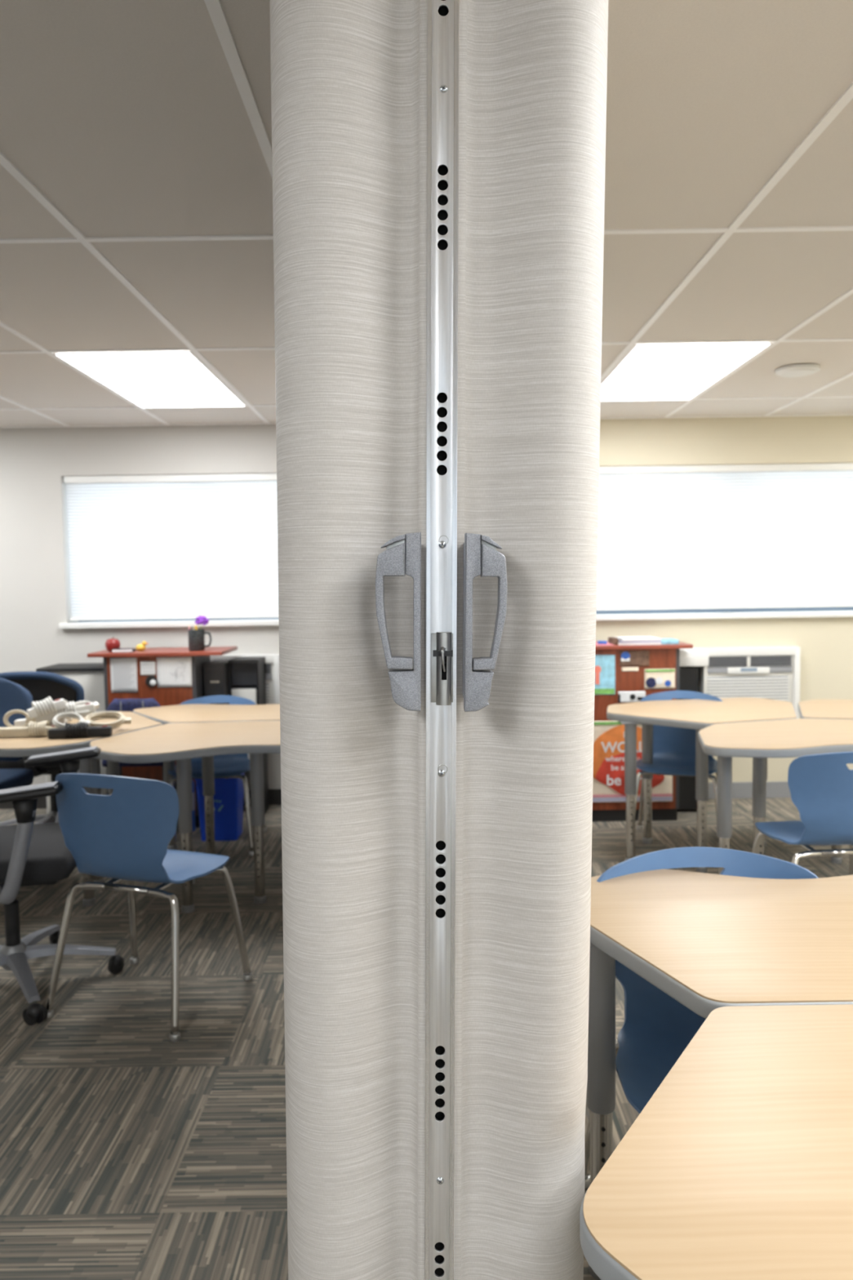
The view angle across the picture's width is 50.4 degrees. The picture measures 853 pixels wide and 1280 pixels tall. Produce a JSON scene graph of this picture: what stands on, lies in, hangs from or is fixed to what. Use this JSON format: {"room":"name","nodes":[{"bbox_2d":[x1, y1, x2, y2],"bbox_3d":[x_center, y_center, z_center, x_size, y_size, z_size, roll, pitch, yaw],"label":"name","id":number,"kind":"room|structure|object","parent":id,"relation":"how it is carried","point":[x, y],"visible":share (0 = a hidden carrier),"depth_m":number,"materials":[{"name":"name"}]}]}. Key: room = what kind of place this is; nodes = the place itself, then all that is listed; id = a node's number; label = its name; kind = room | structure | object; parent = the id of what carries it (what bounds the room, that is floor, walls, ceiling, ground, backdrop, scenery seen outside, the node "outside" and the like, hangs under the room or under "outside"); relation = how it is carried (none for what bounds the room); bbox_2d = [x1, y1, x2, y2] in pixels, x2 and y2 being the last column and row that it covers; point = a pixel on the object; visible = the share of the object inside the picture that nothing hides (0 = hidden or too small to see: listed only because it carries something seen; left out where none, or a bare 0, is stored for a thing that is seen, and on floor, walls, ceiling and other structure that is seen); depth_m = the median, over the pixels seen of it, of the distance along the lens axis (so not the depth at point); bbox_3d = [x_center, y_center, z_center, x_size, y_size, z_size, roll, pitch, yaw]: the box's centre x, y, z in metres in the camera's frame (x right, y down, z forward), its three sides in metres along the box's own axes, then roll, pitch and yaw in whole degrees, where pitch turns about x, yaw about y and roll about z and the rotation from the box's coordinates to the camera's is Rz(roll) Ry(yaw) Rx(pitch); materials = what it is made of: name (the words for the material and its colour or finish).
{"room":"classroom","nodes":[
{"label":"classroom","id":0,"kind":"room"},
{"bbox_2d":[0,797,849,1279],"bbox_3d":[0.020,1.359,1.418,8.200,0.100,9.130,-1,4,0],"label":"floor","id":1,"kind":"structure","parent":0,"point":[128,1151],"depth_m":2.55,"materials":[{"name":"carpet"}]},
{"bbox_2d":[0,677,33,789],"bbox_3d":[-2.158,0.676,4.211,0.701,0.959,0.672,-1,4,0],"label":"office chair","id":2,"kind":"object","parent":1,"relation":"on","point":[13,695],"visible":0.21,"depth_m":4.40,"materials":[{"name":"blue fabric"}]},
{"bbox_2d":[0,671,84,826],"bbox_3d":[-2.089,0.622,5.007,0.689,0.960,0.695,-1,4,0],"label":"office chair","id":3,"kind":"object","parent":1,"relation":"on","point":[41,685],"visible":0.28,"depth_m":4.71,"materials":[{"name":"plastic"}]},
{"bbox_2d":[0,746,124,1025],"bbox_3d":[-1.439,0.723,3.159,0.692,0.984,0.717,-1,4,-9],"label":"office chair","id":4,"kind":"object","parent":1,"relation":"on","point":[31,854],"visible":0.93,"depth_m":3.02,"materials":[{"name":"grey paint"}]},
{"bbox_2d":[35,662,106,813],"bbox_3d":[-2.076,0.611,5.520,0.430,0.915,0.330,-1,4,0],"label":"base cabinet","id":5,"kind":"object","parent":1,"relation":"on","point":[90,676],"visible":0.21,"depth_m":5.35,"materials":[{"name":"white"}]},
{"bbox_2d":[0,711,162,906],"bbox_3d":[-1.748,0.749,4.100,0.753,0.818,1.308,2,5,38],"label":"table","id":6,"kind":"object","parent":1,"relation":"on","point":[9,746],"depth_m":3.96,"materials":[{"name":"grey"}]},
{"bbox_2d":[3,709,35,727],"bbox_3d":[-1.840,0.360,4.103,0.144,0.088,0.033,-1,4,-5],"label":"extension cord","id":7,"kind":"object","parent":6,"relation":"on","point":[7,714],"visible":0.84,"depth_m":4.09,"materials":[{"name":"beige plastic"}]},
{"bbox_2d":[26,696,99,722],"bbox_3d":[-1.681,0.312,4.182,0.289,0.120,0.225,-2,4,-18],"label":"extension cord","id":8,"kind":"object","parent":6,"relation":"on","point":[91,707],"depth_m":4.11,"materials":[{"name":"white plastic"}]},
{"bbox_2d":[52,711,90,728],"bbox_3d":[-1.581,0.363,4.031,0.164,0.077,0.103,0,4,6],"label":"extension cord","id":9,"kind":"object","parent":6,"relation":"on","point":[64,715],"visible":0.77,"depth_m":4.04,"materials":[{"name":"white plastic"}]},
{"bbox_2d":[84,711,131,729],"bbox_3d":[-1.455,0.368,4.122,0.182,0.075,0.152,0,4,17],"label":"extension cord","id":10,"kind":"object","parent":6,"relation":"on","point":[121,720],"visible":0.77,"depth_m":4.14,"materials":[{"name":"beige plastic"}]},
{"bbox_2d":[102,697,178,831],"bbox_3d":[-1.580,0.702,5.024,0.360,0.785,0.264,-1,4,0],"label":"chair","id":11,"kind":"object","parent":1,"relation":"on","point":[117,704],"visible":0.2,"depth_m":4.89,"materials":[{"name":"blue plastic"}]},
{"bbox_2d":[44,773,252,1041],"bbox_3d":[-0.939,0.805,3.041,0.518,0.820,0.490,0,4,19],"label":"shell chair","id":12,"kind":"object","parent":1,"relation":"on","point":[126,833],"visible":1,"depth_m":2.86,"materials":[{"name":"blue plastic"}]},
{"bbox_2d":[87,646,237,827],"bbox_3d":[-1.527,0.564,5.352,0.760,1.015,0.430,-1,4,0],"label":"shelf unit","id":13,"kind":"object","parent":1,"relation":"on","point":[164,696],"visible":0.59,"depth_m":5.15,"materials":[{"name":"brown wood"}]},
{"bbox_2d":[105,636,120,652],"bbox_3d":[-1.805,0.024,5.211,0.084,0.088,0.084,-1,4,0],"label":"apple","id":14,"kind":"object","parent":13,"relation":"on","point":[111,643],"visible":0.77,"depth_m":5.18,"materials":[{"name":"red food"}]},
{"bbox_2d":[110,657,137,692],"bbox_3d":[-1.717,0.200,5.138,0.150,0.195,0.005,-1,4,0],"label":"paper note","id":15,"kind":"object","parent":13,"relation":"attached to","point":[123,671],"visible":1,"depth_m":5.14,"materials":[{"name":"grey paper"}]},
{"bbox_2d":[111,648,135,653],"bbox_3d":[-1.734,0.060,5.192,0.115,0.018,0.088,-1,4,-6],"label":"book","id":16,"kind":"object","parent":13,"relation":"on","point":[120,650],"visible":1,"depth_m":5.15,"materials":[{"name":"white paper"}]},
{"bbox_2d":[135,640,148,651],"bbox_3d":[-1.646,0.035,5.242,0.074,0.057,0.040,-1,4,0],"label":"duck","id":17,"kind":"object","parent":13,"relation":"on","point":[140,647],"visible":1,"depth_m":5.23},
{"bbox_2d":[140,661,155,675],"bbox_3d":[-1.580,0.160,5.135,0.085,0.080,0.005,-1,4,0],"label":"card","id":18,"kind":"object","parent":13,"relation":"attached to","point":[147,668],"visible":1,"depth_m":5.14,"materials":[{"name":"paper"}]},
{"bbox_2d":[145,675,157,687],"bbox_3d":[-1.562,0.235,5.136,0.068,0.068,0.014,-1,4,0],"label":"round magnet","id":19,"kind":"object","parent":13,"relation":"attached to","point":[151,681],"visible":1,"depth_m":5.13,"materials":[{"name":"black plastic"}]},
{"bbox_2d":[156,657,191,687],"bbox_3d":[-1.431,0.183,5.136,0.197,0.170,0.005,-1,4,0],"label":"drawing","id":20,"kind":"object","parent":13,"relation":"attached to","point":[171,672],"visible":1,"depth_m":5.14,"materials":[{"name":"paper"}]},
{"bbox_2d":[187,628,211,651],"bbox_3d":[-1.310,-0.001,5.226,0.127,0.122,0.094,-2,4,-21],"label":"mug","id":21,"kind":"object","parent":13,"relation":"on","point":[196,637],"visible":0.96,"depth_m":5.18,"materials":[{"name":"grey ceramic"}]},
{"bbox_2d":[194,615,209,629],"bbox_3d":[-1.292,-0.048,5.214,0.084,0.187,0.073,-1,4,0],"label":"flower","id":22,"kind":"object","parent":21,"relation":"in","point":[201,620],"visible":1,"depth_m":5.19,"materials":[{"name":"purple plant"}]},
{"bbox_2d":[88,720,280,913],"bbox_3d":[-0.858,0.783,3.991,1.132,0.736,0.848,-1,4,0],"label":"table","id":23,"kind":"object","parent":1,"relation":"on","point":[180,743],"visible":0.61,"depth_m":3.86,"materials":[{"name":"grey laminate"}]},
{"bbox_2d":[133,703,279,854],"bbox_3d":[-0.937,0.737,4.703,1.232,0.736,0.651,-1,4,0],"label":"table","id":24,"kind":"object","parent":1,"relation":"on","point":[198,713],"visible":0.42,"depth_m":4.55,"materials":[{"name":"grey"}]},
{"bbox_2d":[203,659,228,704],"bbox_3d":[-1.239,0.595,5.454,0.125,0.930,0.292,-1,4,0],"label":"filing cabinet","id":25,"kind":"object","parent":1,"relation":"on","point":[215,671],"visible":0.21,"depth_m":5.30,"materials":[{"name":"grey metal"}]},
{"bbox_2d":[168,695,266,855],"bbox_3d":[-1.140,0.711,4.860,0.489,0.775,0.490,-1,4,-3],"label":"shell chair","id":26,"kind":"object","parent":1,"relation":"on","point":[226,766],"visible":0.41,"depth_m":4.88,"materials":[{"name":"blue plastic"}]},
{"bbox_2d":[194,772,244,840],"bbox_3d":[-1.137,0.911,5.020,0.244,0.353,0.244,-1,4,-2],"label":"recycling bin","id":27,"kind":"object","parent":1,"relation":"on","point":[228,793],"visible":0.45,"depth_m":4.92,"materials":[{"name":"blue plastic"}]},
{"bbox_2d":[227,656,268,813],"bbox_3d":[-1.078,0.582,5.499,0.184,0.945,0.220,-1,4,0],"label":"shelf unit","id":28,"kind":"object","parent":1,"relation":"on","point":[243,673],"visible":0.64,"depth_m":5.41,"materials":[{"name":"black plastic"}]},
{"bbox_2d":[231,688,257,759],"bbox_3d":[-1.080,0.512,5.465,0.145,0.455,0.170,-1,4,0],"label":"storage box","id":29,"kind":"object","parent":28,"relation":"on","point":[251,694],"visible":0.2,"depth_m":5.37,"materials":[{"name":"white plastic"}]},
{"bbox_2d":[269,0,608,1279],"bbox_3d":[0.017,-0.002,3.299,0.412,2.350,4.677,-1,4,0],"label":"wall","id":30,"kind":"structure","parent":1,"relation":"on","point":[452,1096],"depth_m":1.00,"materials":[{"name":"fabric"}]},
{"bbox_2d":[426,0,431,425],"bbox_3d":[0.022,-1.175,3.224,0.080,0.019,4.690,-1,4,0],"label":"trim","id":31,"kind":"structure","parent":30,"relation":"attached to","point":[427,0],"depth_m":1.70,"materials":[{"name":"metal"}]},
{"bbox_2d":[592,640,693,821],"bbox_3d":[1.135,0.524,5.352,0.750,1.015,0.430,-1,4,0],"label":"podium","id":32,"kind":"object","parent":1,"relation":"on","point":[663,655],"depth_m":5.15,"materials":[{"name":"brown wood"}]},
{"bbox_2d":[595,641,613,645],"bbox_3d":[0.985,0.021,5.244,0.160,0.006,0.170,-1,4,0],"label":"folder","id":33,"kind":"object","parent":32,"relation":"on","point":[597,644],"visible":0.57,"depth_m":5.16,"materials":[{"name":"pink paper"}]},
{"bbox_2d":[597,640,607,644],"bbox_3d":[1.005,0.016,5.183,0.050,0.022,0.040,-1,4,0],"label":"eraser","id":34,"kind":"object","parent":33,"relation":"on","point":[598,642],"visible":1,"depth_m":5.16,"materials":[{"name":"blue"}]},
{"bbox_2d":[595,654,615,694],"bbox_3d":[0.980,0.198,5.140,0.183,0.227,0.005,-1,4,0],"label":"poster","id":35,"kind":"object","parent":32,"relation":"attached to","point":[605,664],"visible":0.63,"depth_m":5.14,"materials":[{"name":"blue paper"}]},
{"bbox_2d":[608,636,618,644],"bbox_3d":[1.075,0.005,5.213,0.040,0.040,0.100,-1,4,0],"label":"wooden tray","id":36,"kind":"object","parent":32,"relation":"on","point":[612,640],"visible":0.92,"depth_m":5.16,"materials":[{"name":"brown wood"}]},
{"bbox_2d":[617,691,645,702],"bbox_3d":[1.167,0.323,5.149,0.156,0.062,0.005,-1,4,0],"label":"paper note","id":37,"kind":"object","parent":32,"relation":"attached to","point":[623,696],"visible":0.84,"depth_m":5.15,"materials":[{"name":"white paper"}]},
{"bbox_2d":[592,720,672,802],"bbox_3d":[1.144,0.693,5.172,0.523,0.470,0.008,-1,4,0],"label":"poster","id":38,"kind":"object","parent":32,"relation":"attached to","point":[608,785],"visible":0.37,"depth_m":5.17,"materials":[{"name":"orange paper"}]},
{"bbox_2d":[619,650,649,666],"bbox_3d":[1.180,0.105,5.134,0.167,0.087,0.005,-1,4,0],"label":"collage","id":39,"kind":"object","parent":32,"relation":"attached to","point":[630,658],"visible":1,"depth_m":5.14,"materials":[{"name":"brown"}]},
{"bbox_2d":[615,635,661,644],"bbox_3d":[1.211,0.003,5.233,0.242,0.036,0.213,-1,4,0],"label":"magazine stack","id":40,"kind":"object","parent":32,"relation":"on","point":[637,640],"visible":0.79,"depth_m":5.13,"materials":[{"name":"paper"}]},
{"bbox_2d":[615,635,661,640],"bbox_3d":[1.216,-0.009,5.232,0.220,0.011,0.200,-1,4,-3],"label":"magazine","id":41,"kind":"object","parent":40,"relation":"on","point":[637,637],"depth_m":5.15,"materials":[{"name":"paper"}]},
{"bbox_2d":[617,642,661,644],"bbox_3d":[1.210,0.016,5.234,0.240,0.011,0.200,-1,4,0],"label":"magazine","id":42,"kind":"object","parent":40,"relation":"on","point":[620,643],"depth_m":5.13,"materials":[{"name":"paper"}]},
{"bbox_2d":[618,640,661,643],"bbox_3d":[1.213,0.003,5.233,0.236,0.011,0.207,-1,4,0],"label":"magazine","id":43,"kind":"object","parent":40,"relation":"on","point":[620,641],"depth_m":5.13,"materials":[{"name":"grey paper"}]},
{"bbox_2d":[644,668,675,688],"bbox_3d":[1.325,0.220,5.142,0.173,0.113,0.005,-1,4,0],"label":"print","id":44,"kind":"object","parent":32,"relation":"attached to","point":[655,678],"visible":1,"depth_m":5.14,"materials":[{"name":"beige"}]},
{"bbox_2d":[661,638,679,644],"bbox_3d":[1.385,0.007,5.223,0.100,0.024,0.150,-1,4,0],"label":"paper pad","id":45,"kind":"object","parent":32,"relation":"on","point":[664,641],"visible":0.76,"depth_m":5.15,"materials":[{"name":"blue paper"}]},
{"bbox_2d":[635,690,722,829],"bbox_3d":[1.321,0.680,4.739,0.489,0.779,0.490,1,4,20],"label":"shell chair","id":46,"kind":"object","parent":1,"relation":"on","point":[674,748],"visible":0.56,"depth_m":4.87,"materials":[{"name":"blue plastic"}]},
{"bbox_2d":[679,647,708,808],"bbox_3d":[1.552,0.535,5.459,0.203,0.965,0.300,-1,4,0],"label":"base cabinet","id":47,"kind":"object","parent":1,"relation":"on","point":[694,662],"visible":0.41,"depth_m":5.33,"materials":[{"name":"white wood"}]},
{"bbox_2d":[584,846,818,1188],"bbox_3d":[0.625,0.882,1.832,0.567,0.779,0.568,-1,4,-1],"label":"shell chair","id":48,"kind":"object","parent":1,"relation":"on","point":[656,1029],"visible":0.27,"depth_m":1.98,"materials":[{"name":"blue plastic"}]},
{"bbox_2d":[606,697,797,872],"bbox_3d":[1.427,0.712,4.549,1.044,0.736,0.764,-2,4,-16],"label":"table","id":49,"kind":"object","parent":1,"relation":"on","point":[696,714],"visible":0.73,"depth_m":4.40,"materials":[{"name":"grey laminate"}]},
{"bbox_2d":[579,1004,852,1279],"bbox_3d":[0.826,0.948,1.116,1.320,0.736,0.624,-1,4,0],"label":"table","id":50,"kind":"object","parent":1,"relation":"on","point":[739,1165],"visible":1,"depth_m":1.02,"materials":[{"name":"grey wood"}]},
{"bbox_2d":[586,868,852,1279],"bbox_3d":[0.871,0.904,1.764,1.173,0.736,0.659,-1,4,0],"label":"table","id":51,"kind":"object","parent":1,"relation":"on","point":[709,942],"visible":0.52,"depth_m":1.73,"materials":[{"name":"grey"}]},
{"bbox_2d":[697,718,852,874],"bbox_3d":[1.697,0.754,3.850,1.189,0.736,0.726,-1,4,0],"label":"table","id":52,"kind":"object","parent":1,"relation":"on","point":[759,740],"visible":0.8,"depth_m":3.67,"materials":[{"name":"grey"}]},
{"bbox_2d":[751,751,852,875],"bbox_3d":[1.487,0.760,3.356,0.489,0.795,0.490,-1,4,-3],"label":"shell chair","id":53,"kind":"object","parent":1,"relation":"on","point":[820,785],"visible":0.84,"depth_m":3.17,"materials":[{"name":"blue plastic"}]},
{"bbox_2d":[798,699,852,863],"bbox_3d":[2.234,0.706,4.461,0.785,0.736,0.689,0,4,17],"label":"table","id":54,"kind":"object","parent":1,"relation":"on","point":[813,708],"visible":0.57,"depth_m":4.42,"materials":[{"name":"grey"}]},
{"bbox_2d":[0,0,852,426],"bbox_3d":[-0.017,-1.098,1.255,8.200,0.075,9.130,-1,4,0],"label":"ceiling","id":55,"kind":"structure","parent":0,"point":[131,117],"depth_m":2.28,"materials":[{"name":"tile"}]},
{"bbox_2d":[51,351,247,408],"bbox_3d":[-1.276,-1.242,4.382,0.586,0.006,1.195,-1,4,0],"label":"recessed light","id":56,"kind":"object","parent":55,"relation":"in","point":[162,379],"visible":1,"depth_m":4.25,"materials":[{"name":"white plastic"}]},
{"bbox_2d":[0,0,852,428],"bbox_3d":[-0.016,-1.057,1.253,8.000,0.007,8.640,-1,4,0],"label":"grid","id":57,"kind":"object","parent":55,"relation":"attached to","point":[215,9],"depth_m":2.56,"materials":[{"name":"white metal"}]},
{"bbox_2d":[600,342,774,401],"bbox_3d":[1.162,-1.278,4.382,0.586,0.006,1.195,-1,4,0],"label":"recessed light","id":58,"kind":"object","parent":55,"relation":"in","point":[652,371],"visible":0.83,"depth_m":4.24,"materials":[{"name":"white plastic"}]},
{"bbox_2d":[774,364,820,377],"bbox_3d":[1.756,-1.269,4.287,0.200,0.026,0.200,-1,4,0],"label":"ceiling speaker","id":59,"kind":"object","parent":55,"relation":"attached to","point":[800,370],"visible":1,"depth_m":4.24,"materials":[{"name":"white plastic"}]},
{"bbox_2d":[779,368,816,377],"bbox_3d":[1.756,-1.263,4.288,0.166,0.014,0.166,-1,4,0],"label":"grille","id":60,"kind":"object","parent":59,"relation":"attached to","point":[783,372],"depth_m":4.26,"materials":[{"name":"white"}]},
{"bbox_2d":[0,415,852,789],"bbox_3d":[-0.003,-0.168,5.761,8.200,2.375,0.240,-1,4,0],"label":"wall","id":61,"kind":"structure","parent":0,"point":[35,597],"depth_m":5.59,"materials":[{"name":"grey paint"}]},
{"bbox_2d":[0,788,280,808],"bbox_3d":[-2.000,1.006,5.711,3.970,0.100,0.012,-1,4,0],"label":"baseboard","id":62,"kind":"structure","parent":61,"relation":"attached to","point":[274,795],"depth_m":5.71,"materials":[{"name":"grey rubber"}]},
{"bbox_2d":[58,617,279,628],"bbox_3d":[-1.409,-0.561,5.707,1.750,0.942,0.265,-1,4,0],"label":"windowsill","id":63,"kind":"structure","parent":61,"relation":"in","point":[272,620],"depth_m":5.61,"materials":[{"name":"white"}]},
{"bbox_2d":[63,473,278,620],"bbox_3d":[-1.409,-0.580,5.648,1.656,0.893,0.044,-1,4,0],"label":"window blind","id":64,"kind":"object","parent":61,"relation":"attached to","point":[170,546],"visible":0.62,"depth_m":5.65,"materials":[{"name":"white fabric"}]},
{"bbox_2d":[209,653,279,704],"bbox_3d":[-1.235,0.320,5.631,0.660,0.455,0.082,-1,4,0],"label":"air conditioner","id":65,"kind":"object","parent":61,"relation":"attached to","point":[272,660],"visible":0.25,"depth_m":5.59,"materials":[{"name":"white metal"}]},
{"bbox_2d":[265,663,271,673],"bbox_3d":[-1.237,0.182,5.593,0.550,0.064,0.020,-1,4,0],"label":"outlet","id":66,"kind":"object","parent":65,"relation":"attached to","point":[268,666],"depth_m":5.59,"materials":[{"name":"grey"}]},
{"bbox_2d":[595,606,852,620],"bbox_3d":[1.931,-0.616,5.706,2.230,0.952,0.265,-1,4,0],"label":"window","id":67,"kind":"structure","parent":61,"relation":"in","point":[830,611],"depth_m":5.61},
{"bbox_2d":[596,462,852,610],"bbox_3d":[1.931,-0.642,5.647,2.136,0.889,0.044,-1,4,0],"label":"window blind","id":68,"kind":"object","parent":61,"relation":"attached to","point":[768,535],"visible":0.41,"depth_m":5.65,"materials":[{"name":"white fabric"}]},
{"bbox_2d":[696,645,800,718],"bbox_3d":[1.989,0.272,5.631,0.640,0.455,0.082,-1,4,0],"label":"air conditioner","id":69,"kind":"object","parent":61,"relation":"attached to","point":[772,673],"visible":0.53,"depth_m":5.60,"materials":[{"name":"white plastic"}]},
{"bbox_2d":[707,677,788,700],"bbox_3d":[1.990,0.345,5.611,0.500,0.221,0.009,-1,4,0],"label":"grille","id":70,"kind":"object","parent":69,"relation":"attached to","point":[772,688],"depth_m":5.61,"materials":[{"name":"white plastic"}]},
{"bbox_2d":[707,655,791,666],"bbox_3d":[1.987,0.134,5.593,0.530,0.064,0.020,-1,4,0],"label":"vent","id":71,"kind":"object","parent":69,"relation":"attached to","point":[713,660],"depth_m":5.59,"materials":[{"name":"grey"}]},
{"bbox_2d":[708,781,791,798],"bbox_3d":[2.059,0.945,5.711,3.910,0.100,0.012,-1,4,0],"label":"baseboard","id":72,"kind":"structure","parent":61,"relation":"attached to","point":[774,788],"depth_m":5.71,"materials":[{"name":"grey"}]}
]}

